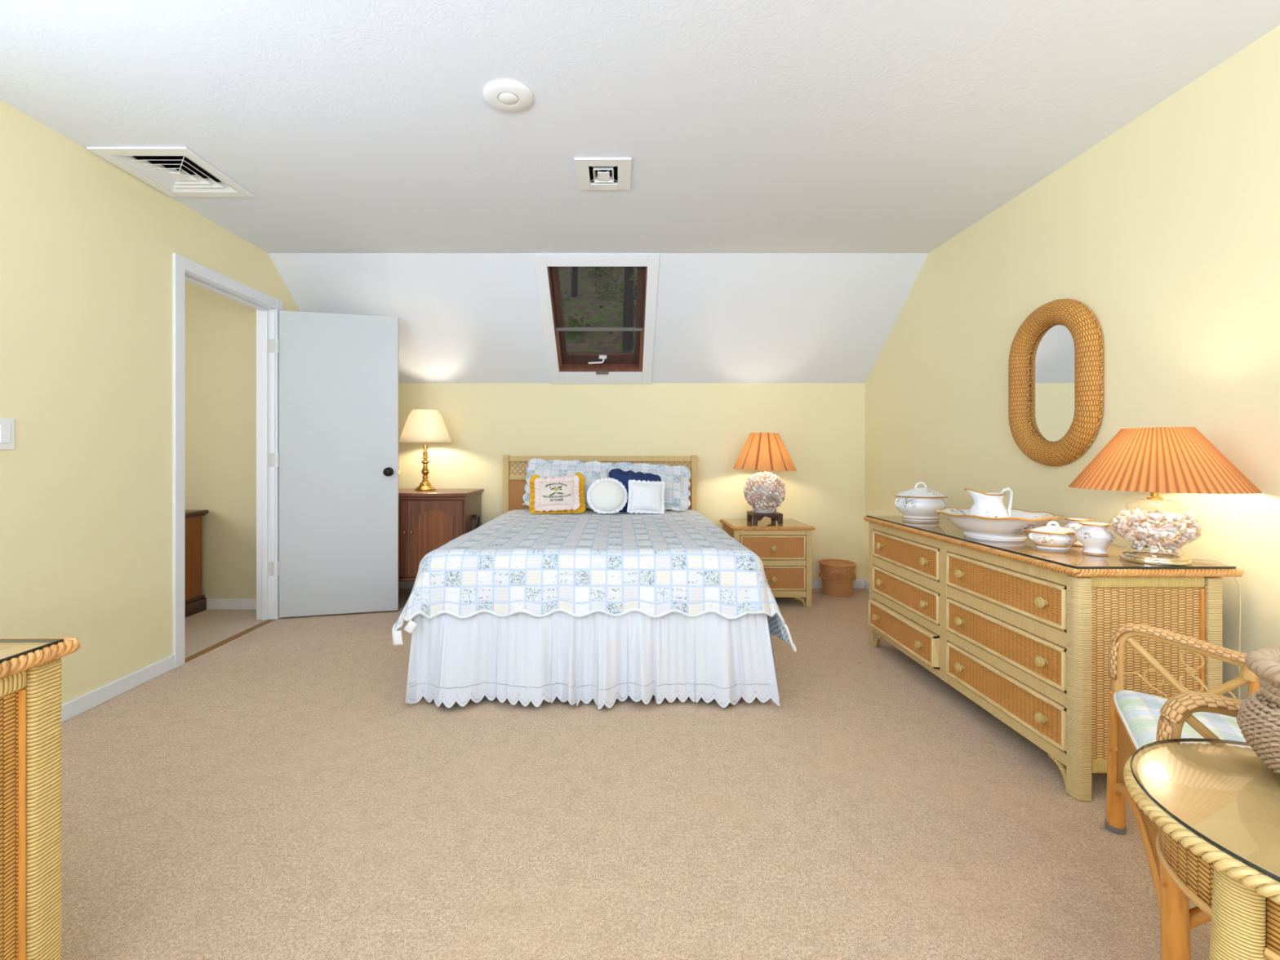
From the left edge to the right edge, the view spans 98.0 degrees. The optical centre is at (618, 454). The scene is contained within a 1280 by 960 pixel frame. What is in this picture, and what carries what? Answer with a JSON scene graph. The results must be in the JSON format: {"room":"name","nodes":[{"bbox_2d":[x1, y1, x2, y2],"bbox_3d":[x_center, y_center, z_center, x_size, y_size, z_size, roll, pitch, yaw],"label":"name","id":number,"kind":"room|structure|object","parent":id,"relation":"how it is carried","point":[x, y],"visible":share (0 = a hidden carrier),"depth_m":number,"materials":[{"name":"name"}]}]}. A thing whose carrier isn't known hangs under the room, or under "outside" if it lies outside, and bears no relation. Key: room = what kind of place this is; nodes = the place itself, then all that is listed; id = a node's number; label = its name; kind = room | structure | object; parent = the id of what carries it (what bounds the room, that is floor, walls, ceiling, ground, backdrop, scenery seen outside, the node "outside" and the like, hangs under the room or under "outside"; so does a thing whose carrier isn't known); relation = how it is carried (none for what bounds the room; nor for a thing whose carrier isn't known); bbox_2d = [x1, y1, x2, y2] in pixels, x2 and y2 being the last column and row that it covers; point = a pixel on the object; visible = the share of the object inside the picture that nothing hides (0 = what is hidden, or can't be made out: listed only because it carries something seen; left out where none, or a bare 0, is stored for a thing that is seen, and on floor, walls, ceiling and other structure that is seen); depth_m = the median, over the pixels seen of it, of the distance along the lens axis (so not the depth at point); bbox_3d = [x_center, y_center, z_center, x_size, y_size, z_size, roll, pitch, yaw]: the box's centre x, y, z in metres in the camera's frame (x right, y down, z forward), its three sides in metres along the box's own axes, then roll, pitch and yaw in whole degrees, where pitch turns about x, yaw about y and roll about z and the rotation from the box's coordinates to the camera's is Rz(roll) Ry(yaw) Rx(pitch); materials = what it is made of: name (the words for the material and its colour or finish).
{"room":"bedroom","nodes":[
{"label":"bedroom","id":0,"kind":"room"},
{"bbox_2d":[0,99,300,704],"bbox_3d":[-2.318,-0.077,1.159,0.110,2.445,6.918,0,0,0],"label":"wall","id":1,"kind":"structure","parent":0,"point":[87,246],"depth_m":2.37,"materials":[{"name":"yellow paint"}]},
{"bbox_2d":[0,417,14,449],"bbox_3d":[-2.258,-0.076,2.021,0.010,0.116,0.118,0,0,0],"label":"light switch","id":2,"kind":"object","parent":1,"relation":"attached to","point":[6,425],"visible":1,"depth_m":2.05,"materials":[{"name":"white plastic"}]},
{"bbox_2d":[62,654,174,722],"bbox_3d":[-2.256,1.049,1.153,0.013,0.072,6.705,0,0,0],"label":"baseboard","id":3,"kind":"structure","parent":1,"relation":"attached to","point":[80,704],"depth_m":2.49,"materials":[{"name":"white paint"}]},
{"bbox_2d":[172,253,283,668],"bbox_3d":[-2.315,0.030,3.272,0.136,2.109,0.908,0,0,0],"label":"trim","id":4,"kind":"structure","parent":1,"relation":"attached to","point":[184,269],"depth_m":3.33,"materials":[{"name":"white paint"}]},
{"bbox_2d":[268,310,399,617],"bbox_3d":[-1.897,0.061,3.729,0.806,2.023,0.175,0,0,-19],"label":"door","id":5,"kind":"structure","parent":1,"relation":"in","point":[337,458],"depth_m":3.75,"materials":[{"name":"grey paint"}]},
{"bbox_2d":[185,281,256,599],"bbox_3d":[-3.337,-0.077,3.955,1.927,2.445,0.090,0,0,0],"label":"wall","id":6,"kind":"structure","parent":0,"point":[220,331],"depth_m":3.91,"materials":[{"name":"paint"}]},
{"bbox_2d":[206,599,256,609],"bbox_3d":[-3.337,1.049,3.904,1.927,0.072,0.013,0,0,0],"label":"baseboard","id":7,"kind":"structure","parent":6,"relation":"attached to","point":[211,604],"depth_m":3.90,"materials":[{"name":"white paint"}]},
{"bbox_2d":[185,609,264,657],"bbox_3d":[-3.301,1.115,2.580,1.997,0.060,2.760,0,0,0],"label":"floor","id":8,"kind":"structure","parent":0,"point":[206,628],"depth_m":3.53,"materials":[{"name":"carpet"}]},
{"bbox_2d":[185,509,208,617],"bbox_3d":[-3.159,0.735,3.332,0.582,0.700,1.123,0,0,0],"label":"chest","id":9,"kind":"object","parent":8,"relation":"on","point":[195,602],"visible":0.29,"depth_m":3.80,"materials":[{"name":"orange wood"}]},
{"bbox_2d":[185,618,275,662],"bbox_3d":[-2.281,1.093,3.272,0.044,0.024,0.795,0,0,0],"label":"threshold","id":10,"kind":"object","parent":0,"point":[239,634],"depth_m":3.22,"materials":[{"name":"brown"}]},
{"bbox_2d":[267,253,928,382],"bbox_3d":[-0.132,-0.952,4.063,4.363,0.743,0.947,0,0,0],"label":"ceiling","id":11,"kind":"structure","parent":0,"point":[464,317],"depth_m":3.92,"materials":[{"name":"white paint"}]},
{"bbox_2d":[532,253,659,383],"bbox_3d":[-0.146,-0.961,4.049,0.821,0.776,0.930,0,0,0],"label":"window","id":12,"kind":"structure","parent":11,"relation":"attached to","point":[564,366],"depth_m":4.09,"materials":[{"name":"white paint"}]},
{"bbox_2d":[398,382,865,579],"bbox_3d":[-0.132,0.272,4.568,4.463,1.746,0.100,0,0,0],"label":"wall","id":13,"kind":"structure","parent":0,"point":[820,426],"depth_m":4.52,"materials":[{"name":"yellow paint"}]},
{"bbox_2d":[398,579,864,588],"bbox_3d":[-0.132,1.049,4.511,4.263,0.072,0.013,0,0,0],"label":"baseboard","id":14,"kind":"structure","parent":13,"relation":"attached to","point":[816,584],"depth_m":4.50,"materials":[{"name":"white paint"}]},
{"bbox_2d":[62,588,1211,959],"bbox_3d":[-0.132,1.115,1.159,4.263,0.060,6.718,0,0,0],"label":"floor","id":15,"kind":"structure","parent":0,"point":[276,792],"depth_m":1.64,"materials":[{"name":"beige carpet"}]},
{"bbox_2d":[0,637,80,959],"bbox_3d":[-1.442,0.716,0.742,0.836,0.738,0.664,0,0,0],"label":"cabinet","id":16,"kind":"object","parent":15,"relation":"on","point":[31,668],"visible":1,"depth_m":1.00,"materials":[{"name":"wicker"}]},
{"bbox_2d":[398,488,484,581],"bbox_3d":[-1.484,0.677,4.168,0.839,0.815,0.527,0,0,0],"label":"nightstand","id":17,"kind":"object","parent":15,"relation":"on","point":[428,520],"visible":0.41,"depth_m":3.92,"materials":[{"name":"brown wood"}]},
{"bbox_2d":[398,408,452,490],"bbox_3d":[-1.474,-0.035,4.240,0.390,0.610,0.390,0,0,0],"label":"table lamp","id":18,"kind":"object","parent":17,"relation":"on","point":[421,425],"visible":1,"depth_m":4.13,"materials":[{"name":"beige fabric"}]},
{"bbox_2d":[438,454,746,688],"bbox_3d":[-0.139,0.544,3.443,1.548,1.082,1.983,0,0,0],"label":"bed","id":19,"kind":"object","parent":15,"relation":"on","point":[513,486],"visible":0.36,"depth_m":4.39,"materials":[{"name":"beige wicker"}]},
{"bbox_2d":[404,611,780,709],"bbox_3d":[-0.106,0.884,3.337,1.641,0.398,2.005,0,0,0],"label":"bed skirt","id":20,"kind":"object","parent":19,"relation":"attached to","point":[601,650],"visible":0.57,"depth_m":2.41,"materials":[{"name":"white fabric"}]},
{"bbox_2d":[391,508,796,652],"bbox_3d":[-0.094,0.644,3.357,1.758,0.451,2.008,0,0,0],"label":"quilt","id":21,"kind":"object","parent":19,"relation":"on","point":[587,562],"visible":0.94,"depth_m":2.43,"materials":[{"name":"white fabric"}]},
{"bbox_2d":[528,471,586,513],"bbox_3d":[-0.441,0.272,3.989,0.413,0.288,0.164,0,0,0],"label":"throw pillow","id":22,"kind":"object","parent":21,"relation":"on","point":[548,495],"visible":1,"depth_m":3.96,"materials":[{"name":"beige fabric"}]},
{"bbox_2d":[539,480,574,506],"bbox_3d":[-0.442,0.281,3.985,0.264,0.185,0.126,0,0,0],"label":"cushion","id":23,"kind":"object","parent":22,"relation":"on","point":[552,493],"depth_m":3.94,"materials":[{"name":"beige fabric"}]},
{"bbox_2d":[522,458,615,510],"bbox_3d":[-0.367,0.220,4.162,0.686,0.382,0.169,0,0,0],"label":"pillow sham","id":24,"kind":"object","parent":21,"relation":"on","point":[592,471],"visible":0.43,"depth_m":4.18,"materials":[{"name":"white fabric"}]},
{"bbox_2d":[528,464,608,502],"bbox_3d":[-0.368,0.219,4.161,0.588,0.295,0.153,0,0,0],"label":"cushion","id":25,"kind":"object","parent":24,"relation":"on","point":[591,473],"depth_m":4.17,"materials":[{"name":"fabric"}]},
{"bbox_2d":[586,476,627,513],"bbox_3d":[-0.083,0.288,3.960,0.295,0.255,0.146,0,0,0],"label":"throw pillow","id":26,"kind":"object","parent":21,"relation":"on","point":[604,495],"visible":1,"depth_m":3.92,"materials":[{"name":"white fabric"}]},
{"bbox_2d":[608,468,661,512],"bbox_3d":[0.102,0.260,4.065,0.424,0.311,0.191,0,0,0],"label":"throw pillow","id":27,"kind":"object","parent":21,"relation":"on","point":[624,477],"visible":0.25,"depth_m":4.13,"materials":[{"name":"blue fabric"}]},
{"bbox_2d":[614,474,654,506],"bbox_3d":[0.102,0.276,4.079,0.331,0.260,0.124,0,0,0],"label":"cushion","id":28,"kind":"object","parent":27,"relation":"on","point":[624,478],"depth_m":4.11,"materials":[{"name":"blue fabric"}]},
{"bbox_2d":[626,479,665,514],"bbox_3d":[0.195,0.297,3.948,0.275,0.238,0.125,0,0,0],"label":"throw pillow","id":29,"kind":"object","parent":21,"relation":"on","point":[646,497],"visible":1,"depth_m":3.92,"materials":[{"name":"white fabric"}]},
{"bbox_2d":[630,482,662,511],"bbox_3d":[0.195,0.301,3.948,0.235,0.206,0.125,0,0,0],"label":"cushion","id":30,"kind":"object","parent":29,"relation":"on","point":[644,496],"depth_m":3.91,"materials":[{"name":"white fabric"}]},
{"bbox_2d":[614,462,691,511],"bbox_3d":[0.238,0.235,4.202,0.624,0.361,0.161,0,0,3],"label":"pillow sham","id":31,"kind":"object","parent":21,"relation":"on","point":[676,478],"visible":0.53,"depth_m":4.20,"materials":[{"name":"white fabric"}]},
{"bbox_2d":[617,466,684,506],"bbox_3d":[0.238,0.239,4.202,0.534,0.288,0.142,0,0,0],"label":"cushion","id":32,"kind":"object","parent":31,"relation":"on","point":[673,477],"depth_m":4.19,"materials":[{"name":"white fabric"}]},
{"bbox_2d":[719,518,814,607],"bbox_3d":[1.099,0.797,4.185,0.592,0.576,0.513,0,0,0],"label":"nightstand","id":33,"kind":"object","parent":15,"relation":"on","point":[784,550],"visible":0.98,"depth_m":3.96,"materials":[{"name":"wicker"}]},
{"bbox_2d":[733,432,796,524],"bbox_3d":[1.092,0.172,4.170,0.463,0.671,0.463,0,0,0],"label":"table lamp","id":34,"kind":"object","parent":33,"relation":"on","point":[764,491],"visible":1,"depth_m":4.06,"materials":[{"name":"orange fabric"}]},
{"bbox_2d":[818,559,857,597],"bbox_3d":[1.700,0.960,4.323,0.278,0.251,0.282,0,0,0],"label":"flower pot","id":35,"kind":"object","parent":15,"relation":"on","point":[837,579],"visible":1,"depth_m":4.23,"materials":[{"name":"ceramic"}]},
{"bbox_2d":[862,515,1244,801],"bbox_3d":[1.660,0.717,2.465,0.545,0.736,1.503,0,0,0],"label":"dresser","id":36,"kind":"object","parent":15,"relation":"on","point":[1024,631],"visible":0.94,"depth_m":1.91,"materials":[{"name":"beige wicker"}]},
{"bbox_2d":[893,481,947,521],"bbox_3d":[1.610,0.246,2.967,0.277,0.204,0.224,0,0,0],"label":"pot","id":37,"kind":"object","parent":36,"relation":"on","point":[916,504],"visible":0.99,"depth_m":2.90,"materials":[{"name":"ceramic"}]},
{"bbox_2d":[933,506,1062,541],"bbox_3d":[1.578,0.294,2.335,0.444,0.108,0.433,0,0,0],"label":"basin","id":38,"kind":"object","parent":36,"relation":"on","point":[1013,528],"visible":0.86,"depth_m":2.23,"materials":[{"name":"ceramic"}]},
{"bbox_2d":[964,487,1013,517],"bbox_3d":[1.549,0.231,2.336,0.157,0.186,0.149,0,0,-43],"label":"pitcher","id":39,"kind":"object","parent":38,"relation":"in","point":[988,504],"visible":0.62,"depth_m":2.30,"materials":[{"name":"ceramic"}]},
{"bbox_2d":[1026,520,1077,549],"bbox_3d":[1.622,0.298,2.079,0.179,0.100,0.138,0,0,0],"label":"soap dish","id":40,"kind":"object","parent":36,"relation":"on","point":[1049,536],"visible":0.9,"depth_m":2.04,"materials":[{"name":"ceramic"}]},
{"bbox_2d":[1062,517,1093,546],"bbox_3d":[1.776,0.298,2.147,0.105,0.100,0.105,0,0,0],"label":"vase","id":41,"kind":"object","parent":36,"relation":"on","point":[1073,522],"visible":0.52,"depth_m":2.13,"materials":[{"name":"ceramic"}]},
{"bbox_2d":[1074,521,1115,555],"bbox_3d":[1.676,0.295,1.958,0.112,0.106,0.112,0,0,0],"label":"vase","id":42,"kind":"object","parent":36,"relation":"on","point":[1095,537],"visible":0.98,"depth_m":1.93,"materials":[{"name":"ceramic"}]},
{"bbox_2d":[1068,426,1262,718],"bbox_3d":[1.766,0.495,1.826,0.453,1.164,0.452,0,0,12],"label":"table lamp","id":43,"kind":"object","parent":36,"relation":"on","point":[1153,460],"visible":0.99,"depth_m":1.74,"materials":[{"name":"orange fabric"}]},
{"bbox_2d":[1108,507,1204,555],"bbox_3d":[1.760,0.249,1.826,0.228,0.142,0.228,0,0,0],"label":"lamp base","id":44,"kind":"object","parent":43,"relation":"on","point":[1124,520],"depth_m":1.79,"materials":[{"name":"multicoloured"}]},
{"bbox_2d":[1104,623,1261,959],"bbox_3d":[1.445,0.688,1.206,0.510,0.798,0.704,0,0,34],"label":"armchair","id":45,"kind":"object","parent":15,"relation":"on","point":[1177,919],"visible":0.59,"depth_m":1.35,"materials":[{"name":"wicker"}]},
{"bbox_2d":[1113,689,1251,750],"bbox_3d":[1.345,0.656,1.271,0.282,0.070,0.509,0,0,33],"label":"seat cushion","id":46,"kind":"object","parent":45,"relation":"on","point":[1140,712],"visible":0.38,"depth_m":1.32,"materials":[{"name":"white fabric"}]},
{"bbox_2d":[1123,737,1279,959],"bbox_3d":[1.089,0.814,0.800,0.549,0.546,0.544,0,0,0],"label":"side table","id":47,"kind":"object","parent":15,"relation":"on","point":[1215,808],"visible":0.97,"depth_m":0.84,"materials":[{"name":"wicker"}]},
{"bbox_2d":[1235,647,1279,775],"bbox_3d":[1.168,0.441,0.898,0.225,0.198,0.230,0,0,0],"label":"vase","id":48,"kind":"object","parent":47,"relation":"on","point":[1258,719],"visible":1,"depth_m":0.93,"materials":[{"name":"wicker"}]},
{"bbox_2d":[0,0,1279,253],"bbox_3d":[-0.137,-1.312,0.644,4.473,0.055,5.889,0,0,0],"label":"ceiling","id":49,"kind":"structure","parent":0,"point":[350,126],"depth_m":2.06,"materials":[{"name":"white paint"}]},
{"bbox_2d":[86,146,253,196],"bbox_3d":[-2.035,-1.403,2.565,0.420,0.234,0.440,0,0,0],"label":"ceiling vent","id":50,"kind":"object","parent":49,"relation":"in","point":[175,171],"visible":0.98,"depth_m":2.59,"materials":[{"name":"white plastic"}]},
{"bbox_2d":[573,157,631,189],"bbox_3d":[-0.070,-1.403,2.570,0.251,0.234,0.280,0,0,0],"label":"ceiling vent","id":51,"kind":"object","parent":49,"relation":"in","point":[602,167],"visible":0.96,"depth_m":2.56,"materials":[{"name":"white plastic"}]},
{"bbox_2d":[865,25,1279,700],"bbox_3d":[2.050,-0.077,1.159,0.100,2.445,6.918,0,0,0],"label":"wall","id":52,"kind":"structure","parent":0,"point":[1166,228],"depth_m":2.13,"materials":[{"name":"yellow paint"}]},
{"bbox_2d":[864,579,868,591],"bbox_3d":[1.994,1.049,1.153,0.013,0.072,6.705,0,0,0],"label":"baseboard","id":53,"kind":"structure","parent":52,"relation":"attached to","point":[866,583],"depth_m":4.46,"materials":[{"name":"white paint"}]},
{"bbox_2d":[1008,298,1103,466],"bbox_3d":[1.967,-0.325,2.545,0.059,0.759,0.519,0,0,0],"label":"wall mirror","id":54,"kind":"object","parent":52,"relation":"attached to","point":[1055,397],"visible":1,"depth_m":2.51,"materials":[{"name":"wicker"}]},
{"bbox_2d":[1029,324,1074,441],"bbox_3d":[1.992,-0.325,2.545,0.004,0.560,0.320,0,0,0],"label":"mirror glass","id":55,"kind":"object","parent":54,"relation":"attached to","point":[1051,349],"depth_m":2.56,"materials":[{"name":"silver metal"}]},
{"label":"outside","id":56,"kind":"structure","parent":0,"visible":0},
{"bbox_2d":[559,266,644,352],"bbox_3d":[0.000,-6.307,21.000,24.000,20.249,30.000,0,0,0],"label":"window glass","id":57,"kind":"object","parent":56,"point":[591,341],"visible":0.03,"depth_m":18.45,"materials":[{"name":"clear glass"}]},
{"bbox_2d":[560,266,602,297],"bbox_3d":[-1.591,-9.058,19.990,3.412,7.304,2.925,0,0,-41],"label":"tree","id":58,"kind":"object","parent":57,"relation":"on","point":[574,278],"visible":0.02,"depth_m":19.90,"materials":[{"name":"grey plant"}]},
{"bbox_2d":[563,312,611,337],"bbox_3d":[-1.317,-3.885,16.965,2.203,0.879,1.359,0,0,0],"label":"bush","id":59,"kind":"object","parent":57,"relation":"on","point":[574,320],"visible":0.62,"depth_m":16.93,"materials":[{"name":"green plant"}]},
{"bbox_2d":[578,266,618,282],"bbox_3d":[-0.756,-7.362,22.365,1.933,1.107,1.533,0,0,-30],"label":"bush","id":60,"kind":"object","parent":57,"relation":"on","point":[589,267],"visible":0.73,"depth_m":22.34,"materials":[{"name":"green plant"}]},
{"bbox_2d":[569,266,636,351],"bbox_3d":[0.301,-6.659,16.041,2.914,7.874,3.245,0,0,42],"label":"tree","id":61,"kind":"object","parent":57,"relation":"on","point":[628,314],"visible":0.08,"depth_m":16.08,"materials":[{"name":"grey plant"}]},
{"bbox_2d":[588,273,624,299],"bbox_3d":[-0.273,-5.831,19.493,1.628,0.959,1.392,0,0,31],"label":"bush","id":62,"kind":"object","parent":57,"relation":"on","point":[605,287],"visible":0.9,"depth_m":19.53,"materials":[{"name":"green plant"}]},
{"bbox_2d":[610,295,644,316],"bbox_3d":[0.667,-4.726,17.534,1.790,0.995,1.377,0,0,-8],"label":"bush","id":63,"kind":"object","parent":57,"relation":"on","point":[634,305],"visible":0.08,"depth_m":17.51,"materials":[{"name":"green plant"}]},
{"bbox_2d":[622,277,636,297],"bbox_3d":[1.161,-6.043,20.167,2.162,0.934,1.528,0,0,0],"label":"bush","id":64,"kind":"object","parent":57,"relation":"on","point":[635,287],"visible":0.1,"depth_m":20.38,"materials":[{"name":"green plant"}]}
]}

